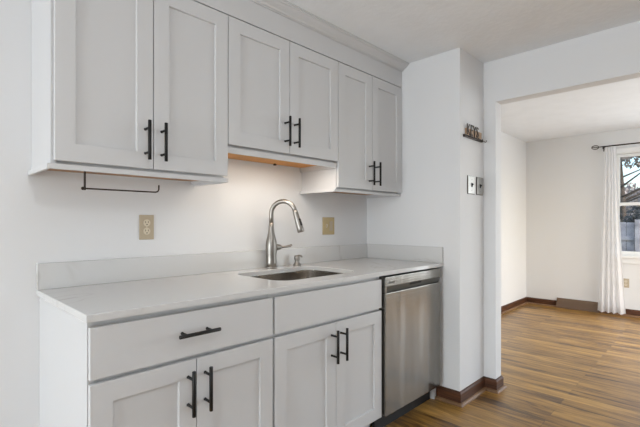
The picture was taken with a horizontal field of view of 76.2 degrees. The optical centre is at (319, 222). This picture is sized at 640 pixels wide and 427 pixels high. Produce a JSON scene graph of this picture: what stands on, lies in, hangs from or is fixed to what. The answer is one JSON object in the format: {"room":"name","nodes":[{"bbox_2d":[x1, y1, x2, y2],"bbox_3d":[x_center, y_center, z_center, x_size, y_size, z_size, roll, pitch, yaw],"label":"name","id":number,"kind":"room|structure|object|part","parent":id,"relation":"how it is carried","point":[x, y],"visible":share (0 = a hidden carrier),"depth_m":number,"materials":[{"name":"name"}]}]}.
{"room":"kitchen","nodes":[
{"label":"kitchen","id":0,"kind":"room"},
{"bbox_2d":[0,0,366,426],"bbox_3d":[-1.825,0.026,1.019,0.100,2.320,6.152,0,0,44],"label":"wall","id":1,"kind":"structure","parent":0,"point":[46,216],"depth_m":1.77,"materials":[{"name":"white paint"}]},
{"bbox_2d":[28,0,227,186],"bbox_3d":[-0.775,-0.577,1.751,0.373,0.782,0.725,0,0,44],"label":"upper cabinet","id":2,"kind":"object","parent":1,"relation":"attached to","point":[126,88],"visible":1,"depth_m":1.61,"materials":[{"name":"grey paint"}]},
{"bbox_3d":[-0.803,-0.592,1.538,0.017,0.752,0.343,0,0,44],"label":"door","id":3,"kind":"part","parent":2,"relation":"part of","materials":[{"name":"grey paint"}]},
{"bbox_2d":[81,171,159,192],"bbox_3d":[-0.820,-0.166,1.688,0.024,0.081,0.319,0,0,44],"label":"paper towel holder","id":4,"kind":"object","parent":2,"relation":"attached to","point":[84,187],"visible":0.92,"depth_m":1.66,"materials":[{"name":"brown metal"}]},
{"bbox_3d":[-0.916,-0.163,1.589,0.014,0.076,0.004,0,0,44],"label":"arm","id":5,"kind":"part","parent":4,"relation":"part of","materials":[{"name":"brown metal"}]},
{"bbox_3d":[-0.802,-0.217,1.780,0.275,0.012,0.671,0,0,44],"label":"panel","id":6,"kind":"part","parent":2,"relation":"part of","materials":[{"name":"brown wood"}]},
{"bbox_3d":[-0.797,-0.196,1.772,0.312,0.020,0.725,0,0,44],"label":"light rail","id":7,"kind":"part","parent":2,"relation":"part of","materials":[{"name":"grey paint"}]},
{"bbox_3d":[-0.681,-0.324,1.615,0.049,0.156,0.013,0,0,44],"label":"handle","id":8,"kind":"part","parent":2,"relation":"part of","materials":[{"name":"black metal"}]},
{"bbox_3d":[-0.635,-0.324,1.663,0.049,0.156,0.013,0,0,44],"label":"handle","id":9,"kind":"part","parent":2,"relation":"part of","materials":[{"name":"black metal"}]},
{"bbox_3d":[-0.558,-0.592,1.788,0.017,0.752,0.348,0,0,44],"label":"door","id":10,"kind":"part","parent":2,"relation":"part of","materials":[{"name":"grey paint"}]},
{"bbox_2d":[139,215,153,239],"bbox_3d":[-0.830,0.024,1.955,0.008,0.118,0.070,0,0,44],"label":"wall outlet","id":11,"kind":"object","parent":1,"relation":"attached to","point":[146,222],"visible":1,"depth_m":1.95,"materials":[{"name":"beige plastic"}]},
{"bbox_2d":[143,228,149,234],"bbox_3d":[-0.829,0.043,1.954,0.003,0.033,0.033,0,0,44],"label":"receptacle","id":12,"kind":"object","parent":11,"relation":"attached to","point":[146,231],"depth_m":1.95,"materials":[{"name":"beige plastic"}]},
{"bbox_2d":[143,219,149,225],"bbox_3d":[-0.829,0.003,1.954,0.003,0.033,0.033,0,0,44],"label":"receptacle","id":13,"kind":"object","parent":11,"relation":"attached to","point":[146,222],"depth_m":1.95,"materials":[{"name":"beige plastic"}]},
{"bbox_2d":[36,244,366,289],"bbox_3d":[-0.382,0.219,2.404,0.019,0.105,2.152,0,0,44],"label":"backsplash","id":14,"kind":"structure","parent":1,"relation":"attached to","point":[90,272],"depth_m":2.02,"materials":[{"name":"white stone"}]},
{"bbox_2d":[228,16,337,171],"bbox_3d":[-0.257,-0.648,2.279,0.373,0.640,0.768,0,0,44],"label":"upper cabinet","id":15,"kind":"object","parent":1,"relation":"attached to","point":[283,94],"visible":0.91,"depth_m":2.14,"materials":[{"name":"grey paint"}]},
{"bbox_3d":[-0.301,-0.667,2.050,0.017,0.602,0.378,0,0,44],"label":"door","id":16,"kind":"part","parent":15,"relation":"part of","materials":[{"name":"grey paint"}]},
{"bbox_3d":[-0.285,-0.361,2.307,0.275,0.012,0.734,0,0,44],"label":"panel","id":17,"kind":"part","parent":15,"relation":"part of","materials":[{"name":"brown wood"}]},
{"bbox_3d":[-0.279,-0.342,2.300,0.312,0.029,0.768,0,0,44],"label":"light rail","id":18,"kind":"part","parent":15,"relation":"part of","materials":[{"name":"grey paint"}]},
{"bbox_3d":[-0.167,-0.476,2.139,0.049,0.156,0.013,0,0,44],"label":"handle","id":19,"kind":"part","parent":15,"relation":"part of","materials":[{"name":"black metal"}]},
{"bbox_3d":[-0.121,-0.476,2.187,0.049,0.156,0.013,0,0,44],"label":"handle","id":20,"kind":"part","parent":15,"relation":"part of","materials":[{"name":"black metal"}]},
{"bbox_2d":[193,0,408,87],"bbox_3d":[-0.271,-1.054,2.257,0.384,0.160,2.206,0,0,44],"label":"crown molding","id":21,"kind":"structure","parent":15,"relation":"attached to","point":[284,19],"depth_m":2.29,"materials":[{"name":"grey paint"}]},
{"bbox_3d":[-0.164,-1.110,2.152,0.085,0.047,2.206,0,0,44],"label":"crown","id":22,"kind":"part","parent":21,"relation":"part of","materials":[{"name":"grey paint"}]},
{"bbox_3d":[-0.032,-0.667,2.325,0.017,0.602,0.384,0,0,44],"label":"door","id":23,"kind":"part","parent":15,"relation":"part of","materials":[{"name":"grey paint"}]},
{"bbox_2d":[323,217,333,234],"bbox_3d":[0.064,0.026,2.861,0.016,0.122,0.118,0,0,44],"label":"light switch","id":24,"kind":"object","parent":1,"relation":"attached to","point":[328,222],"visible":1,"depth_m":2.86,"materials":[{"name":"beige plastic"}]},
{"bbox_2d":[300,62,401,197],"bbox_3d":[0.247,-0.577,2.793,0.373,0.782,0.708,0,0,44],"label":"upper cabinet","id":25,"kind":"object","parent":1,"relation":"attached to","point":[369,163],"visible":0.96,"depth_m":2.65,"materials":[{"name":"grey paint"}]},
{"bbox_3d":[0.225,-0.194,2.814,0.312,0.017,0.708,0,0,44],"label":"light rail","id":26,"kind":"part","parent":25,"relation":"part of","materials":[{"name":"grey paint"}]},
{"bbox_3d":[0.226,-0.215,2.828,0.275,0.012,0.654,0,0,44],"label":"panel","id":27,"kind":"part","parent":25,"relation":"part of","materials":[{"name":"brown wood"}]},
{"bbox_3d":[0.222,-0.590,2.584,0.017,0.756,0.333,0,0,44],"label":"door","id":28,"kind":"part","parent":25,"relation":"part of","materials":[{"name":"grey paint"}]},
{"bbox_3d":[0.340,-0.318,2.657,0.049,0.156,0.013,0,0,44],"label":"handle","id":29,"kind":"part","parent":25,"relation":"part of","materials":[{"name":"black metal"}]},
{"bbox_3d":[0.387,-0.318,2.705,0.049,0.156,0.013,0,0,44],"label":"handle","id":30,"kind":"part","parent":25,"relation":"part of","materials":[{"name":"black metal"}]},
{"bbox_3d":[0.464,-0.590,2.830,0.017,0.756,0.350,0,0,44],"label":"door","id":31,"kind":"part","parent":25,"relation":"part of","materials":[{"name":"grey paint"}]},
{"bbox_2d":[287,0,639,62],"bbox_3d":[-0.374,-1.184,-0.143,3.800,0.100,6.724,0,0,44],"label":"ceiling","id":32,"kind":"structure","parent":0,"point":[411,31],"depth_m":2.32,"materials":[{"name":"paint"}]},
{"bbox_2d":[370,303,639,426],"bbox_3d":[0.813,1.236,1.174,3.950,0.100,10.267,0,0,44],"label":"floor","id":33,"kind":"structure","parent":0,"point":[561,367],"depth_m":3.10,"materials":[{"name":"brown wood"}]},
{"bbox_2d":[39,294,272,426],"bbox_3d":[-0.646,0.740,1.661,0.683,0.891,0.699,0,0,44],"label":"base cabinet","id":34,"kind":"object","parent":33,"relation":"on","point":[211,364],"visible":0.98,"depth_m":1.42,"materials":[{"name":"grey paint"}]},
{"bbox_3d":[-0.567,0.779,1.337,0.017,0.588,0.344,0,0,44],"label":"door","id":35,"kind":"part","parent":34,"relation":"part of","materials":[{"name":"grey paint"}]},
{"bbox_3d":[-0.445,0.393,1.461,0.017,0.156,0.692,0,0,44],"label":"drawer","id":36,"kind":"part","parent":34,"relation":"part of","materials":[{"name":"grey paint"}]},
{"bbox_3d":[-0.445,0.591,1.414,0.049,0.157,0.013,0,0,44],"label":"handle","id":37,"kind":"part","parent":34,"relation":"part of","materials":[{"name":"black metal"}]},
{"bbox_3d":[-0.427,0.386,1.432,0.049,0.013,0.156,0,0,44],"label":"handle","id":38,"kind":"part","parent":34,"relation":"part of","materials":[{"name":"black metal"}]},
{"bbox_3d":[-0.399,0.591,1.461,0.049,0.157,0.013,0,0,44],"label":"handle","id":39,"kind":"part","parent":34,"relation":"part of","materials":[{"name":"black metal"}]},
{"bbox_3d":[-0.324,0.779,1.584,0.017,0.588,0.345,0,0,44],"label":"door","id":40,"kind":"part","parent":34,"relation":"part of","materials":[{"name":"grey paint"}]},
{"bbox_2d":[271,277,381,426],"bbox_3d":[-0.134,0.740,2.184,0.683,0.891,0.764,0,0,44],"label":"base cabinet","id":41,"kind":"object","parent":33,"relation":"on","point":[327,339],"visible":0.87,"depth_m":1.94,"materials":[{"name":"grey paint"}]},
{"bbox_2d":[36,257,443,322],"bbox_3d":[-0.158,0.283,2.184,0.647,0.022,2.152,0,0,44],"label":"countertop","id":42,"kind":"structure","parent":41,"relation":"on","point":[97,302],"depth_m":1.70,"materials":[{"name":"white stone"}]},
{"bbox_2d":[265,199,303,268],"bbox_3d":[-0.205,0.067,2.428,0.234,0.408,0.103,0,0,6],"label":"kitchen faucet","id":43,"kind":"object","parent":42,"relation":"on","point":[272,246],"visible":1,"depth_m":2.40,"materials":[{"name":"silver metal"}]},
{"bbox_3d":[-0.218,-0.068,2.407,0.171,0.138,0.027,0,0,10],"label":"spout","id":44,"kind":"part","parent":43,"relation":"part of","materials":[{"name":"silver metal"}]},
{"bbox_2d":[249,270,342,280],"bbox_3d":[-0.121,0.396,2.212,0.451,0.203,0.611,0,0,44],"label":"sink","id":45,"kind":"object","parent":42,"relation":"in","point":[299,274],"visible":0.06,"depth_m":2.46,"materials":[{"name":"silver metal"}]},
{"bbox_2d":[293,255,302,265],"bbox_3d":[-0.142,0.237,2.563,0.054,0.068,0.055,0,0,25],"label":"soap dispenser","id":46,"kind":"object","parent":42,"relation":"on","point":[296,257],"visible":1,"depth_m":2.55,"materials":[{"name":"silver metal"}]},
{"bbox_3d":[-0.061,0.779,1.852,0.017,0.588,0.380,0,0,44],"label":"door","id":47,"kind":"part","parent":41,"relation":"part of","materials":[{"name":"grey paint"}]},
{"bbox_3d":[0.070,0.393,1.986,0.017,0.156,0.754,0,0,44],"label":"false drawer","id":48,"kind":"part","parent":41,"relation":"part of","materials":[{"name":"grey paint"}]},
{"bbox_3d":[0.073,0.591,1.942,0.049,0.157,0.013,0,0,44],"label":"handle","id":49,"kind":"part","parent":41,"relation":"part of","materials":[{"name":"black metal"}]},
{"bbox_3d":[0.119,0.591,1.989,0.049,0.157,0.013,0,0,44],"label":"handle","id":50,"kind":"part","parent":41,"relation":"part of","materials":[{"name":"black metal"}]},
{"bbox_3d":[0.204,0.779,2.122,0.017,0.588,0.372,0,0,44],"label":"door","id":51,"kind":"part","parent":41,"relation":"part of","materials":[{"name":"grey paint"}]},
{"bbox_2d":[372,268,439,426],"bbox_3d":[0.356,0.745,2.684,0.623,0.882,0.617,0,0,44],"label":"dishwasher","id":52,"kind":"object","parent":33,"relation":"on","point":[410,309],"visible":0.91,"depth_m":2.43,"materials":[{"name":"silver metal"}]},
{"bbox_3d":[0.559,0.331,2.484,0.050,0.054,0.617,0,0,44],"label":"control panel","id":53,"kind":"part","parent":52,"relation":"part of","materials":[{"name":"silver metal"}]},
{"bbox_3d":[0.563,0.375,2.489,0.048,0.034,0.604,0,0,44],"label":"pocket handle","id":54,"kind":"part","parent":52,"relation":"part of","materials":[{"name":"grey metal"}]},
{"bbox_2d":[367,48,483,390],"bbox_3d":[0.730,0.026,3.082,0.860,2.320,0.373,0,0,44],"label":"wall pier","id":55,"kind":"object","parent":33,"relation":"on","point":[442,93],"visible":0.5,"depth_m":2.78,"materials":[{"name":"white paint"}]},
{"bbox_2d":[367,244,442,262],"bbox_3d":[0.595,0.219,2.939,0.626,0.105,0.020,0,0,44],"label":"backsplash","id":56,"kind":"structure","parent":55,"relation":"attached to","point":[396,252],"depth_m":2.90,"materials":[{"name":"white stone"}]},
{"bbox_2d":[467,175,474,194],"bbox_3d":[1.028,-0.252,2.757,0.020,0.124,0.110,0,0,44],"label":"light switch","id":57,"kind":"object","parent":55,"relation":"attached to","point":[470,179],"visible":1,"depth_m":2.75,"materials":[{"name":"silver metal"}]},
{"bbox_2d":[463,123,486,142],"bbox_3d":[1.053,-0.606,2.764,0.045,0.099,0.285,0,0,44],"label":"key rack","id":58,"kind":"object","parent":55,"relation":"attached to","point":[469,133],"visible":1,"depth_m":2.76,"materials":[{"name":"brown wood"}]},
{"bbox_3d":[1.043,-0.571,2.775,0.016,0.016,0.285,0,0,44],"label":"rail","id":59,"kind":"part","parent":58,"relation":"part of","materials":[{"name":"brown metal"}]},
{"bbox_2d":[476,177,482,194],"bbox_3d":[1.123,-0.252,2.854,0.020,0.124,0.106,0,0,44],"label":"light switch","id":60,"kind":"object","parent":55,"relation":"attached to","point":[479,181],"visible":1,"depth_m":2.85,"materials":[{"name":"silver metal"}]},
{"bbox_2d":[435,297,556,407],"bbox_3d":[2.003,1.142,4.280,0.949,0.088,3.926,0,0,44],"label":"baseboard","id":61,"kind":"structure","parent":55,"relation":"attached to","point":[461,398],"depth_m":2.84,"materials":[{"name":"brown wood"}]},
{"bbox_2d":[430,388,435,398],"bbox_3d":[0.557,0.740,2.948,0.599,0.891,0.019,0,0,44],"label":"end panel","id":62,"kind":"object","parent":33,"relation":"on","point":[432,392],"visible":0.14,"depth_m":2.74,"materials":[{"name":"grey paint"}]},
{"bbox_2d":[501,132,525,305],"bbox_3d":[1.847,0.002,4.869,0.100,2.368,3.543,0,0,44],"label":"wall","id":63,"kind":"structure","parent":0,"point":[513,150],"depth_m":5.64,"materials":[{"name":"white paint"}]},
{"bbox_2d":[484,21,639,378],"bbox_3d":[1.909,0.002,2.256,3.700,2.368,0.100,0,0,44],"label":"wall","id":64,"kind":"structure","parent":0,"point":[611,55],"depth_m":2.76,"materials":[{"name":"white paint"}]},
{"bbox_2d":[501,77,639,141],"bbox_3d":[3.167,-1.232,3.575,3.950,0.100,3.543,0,0,44],"label":"ceiling","id":65,"kind":"structure","parent":0,"point":[614,106],"depth_m":4.43,"materials":[{"name":"paint"}]},
{"bbox_2d":[526,127,639,309],"bbox_3d":[4.392,0.002,4.770,3.674,2.368,0.120,0,0,44],"label":"wall","id":66,"kind":"structure","parent":0,"point":[565,176],"depth_m":5.63,"materials":[{"name":"white paint"}]},
{"bbox_2d":[556,297,598,312],"bbox_3d":[3.484,1.120,5.537,0.488,0.130,0.055,0,0,44],"label":"air vent","id":67,"kind":"object","parent":66,"relation":"in","point":[582,305],"visible":0.99,"depth_m":5.52,"materials":[{"name":"brown"}]},
{"bbox_2d":[591,142,639,151],"bbox_3d":[4.086,-0.966,4.901,1.391,0.077,0.121,0,0,44],"label":"curtain rod","id":68,"kind":"object","parent":66,"relation":"attached to","point":[598,147],"visible":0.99,"depth_m":5.22,"materials":[{"name":"brown metal"}]},
{"bbox_2d":[598,146,625,314],"bbox_3d":[3.723,0.099,5.216,0.298,2.126,0.044,0,0,44],"label":"curtain","id":69,"kind":"object","parent":68,"relation":"hanging from","point":[611,297],"visible":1,"depth_m":5.22,"materials":[{"name":"fabric"}]},
{"bbox_3d":[4.065,-0.977,4.880,1.155,0.016,0.016,0,0,44],"label":"rod","id":70,"kind":"part","parent":68,"relation":"part of","materials":[{"name":"brown metal"}]},
{"bbox_2d":[599,309,639,317],"bbox_3d":[4.661,1.142,4.401,2.774,0.088,0.030,0,0,44],"label":"baseboard","id":71,"kind":"structure","parent":66,"relation":"attached to","point":[629,312],"depth_m":5.14,"materials":[{"name":"brown wood"}]},
{"bbox_2d":[624,278,628,287],"bbox_3d":[3.881,0.771,5.180,0.070,0.115,0.008,0,0,44],"label":"wall outlet","id":72,"kind":"object","parent":66,"relation":"attached to","point":[626,281],"visible":0.85,"depth_m":5.17,"materials":[{"name":"beige plastic"}]},
{"bbox_2d":[616,146,639,263],"bbox_3d":[4.144,-0.212,4.978,1.060,1.465,0.169,0,0,44],"label":"window","id":73,"kind":"structure","parent":66,"relation":"in","point":[634,257],"depth_m":5.18,"materials":[{"name":"white paint"}]},
{"bbox_3d":[4.175,-0.546,5.010,0.874,0.660,0.030,0,0,44],"label":"sash","id":74,"kind":"part","parent":73,"relation":"part of","materials":[{"name":"white paint"}]},
{"bbox_3d":[4.151,0.078,4.985,0.874,0.659,0.030,0,0,44],"label":"sash","id":75,"kind":"part","parent":73,"relation":"part of","materials":[{"name":"white paint"}]},
{"bbox_3d":[4.102,0.437,4.935,1.060,0.028,0.050,0,0,44],"label":"sill","id":76,"kind":"part","parent":73,"relation":"part of","materials":[{"name":"white paint"}]},
{"label":"outside","id":77,"kind":"structure","parent":0,"visible":0},
{"bbox_3d":[15.405,1.686,21.375,48.000,0.100,38.653,0,0,44],"label":"lawn","id":78,"kind":"structure","parent":77,"visible":0},
{"bbox_2d":[620,220,639,251],"bbox_3d":[8.509,0.786,8.902,7.580,1.700,0.160,0,0,44],"label":"fence","id":79,"kind":"object","parent":78,"relation":"on","point":[630,231],"visible":0.06,"depth_m":9.91,"materials":[{"name":"grey wood"}]},
{"bbox_3d":[8.534,0.391,8.926,7.580,0.090,0.049,0,0,44],"label":"rail","id":80,"kind":"part","parent":79,"relation":"part of","materials":[{"name":"grey wood"}]},
{"bbox_3d":[7.588,0.786,9.755,0.090,1.700,0.088,0,0,44],"label":"post","id":81,"kind":"part","parent":79,"relation":"part of","materials":[{"name":"grey wood"}]},
{"bbox_2d":[620,156,639,219],"bbox_3d":[11.938,-1.913,16.085,4.806,7.107,4.755,0,0,44],"label":"tree","id":82,"kind":"object","parent":78,"relation":"on","point":[623,195],"visible":0.07,"depth_m":16.08,"materials":[{"name":"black plant"}]},
{"bbox_2d":[624,182,637,215],"bbox_3d":[18.307,-0.423,24.587,2.840,4.122,2.873,0,0,44],"label":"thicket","id":83,"kind":"object","parent":78,"relation":"on","point":[628,188],"visible":0.06,"depth_m":24.09,"materials":[{"name":"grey plant"}]},
{"bbox_2d":[623,205,639,221],"bbox_3d":[10.022,0.456,12.573,1.321,2.367,1.326,0,0,44],"label":"shrub","id":84,"kind":"object","parent":78,"relation":"on","point":[632,217],"visible":0.23,"depth_m":12.57,"materials":[{"name":"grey plant"}]},
{"bbox_2d":[626,188,639,219],"bbox_3d":[16.834,-0.310,20.428,2.802,3.895,2.724,0,0,44],"label":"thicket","id":85,"kind":"object","parent":78,"relation":"on","point":[628,208],"visible":0.19,"depth_m":20.78,"materials":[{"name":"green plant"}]}
]}

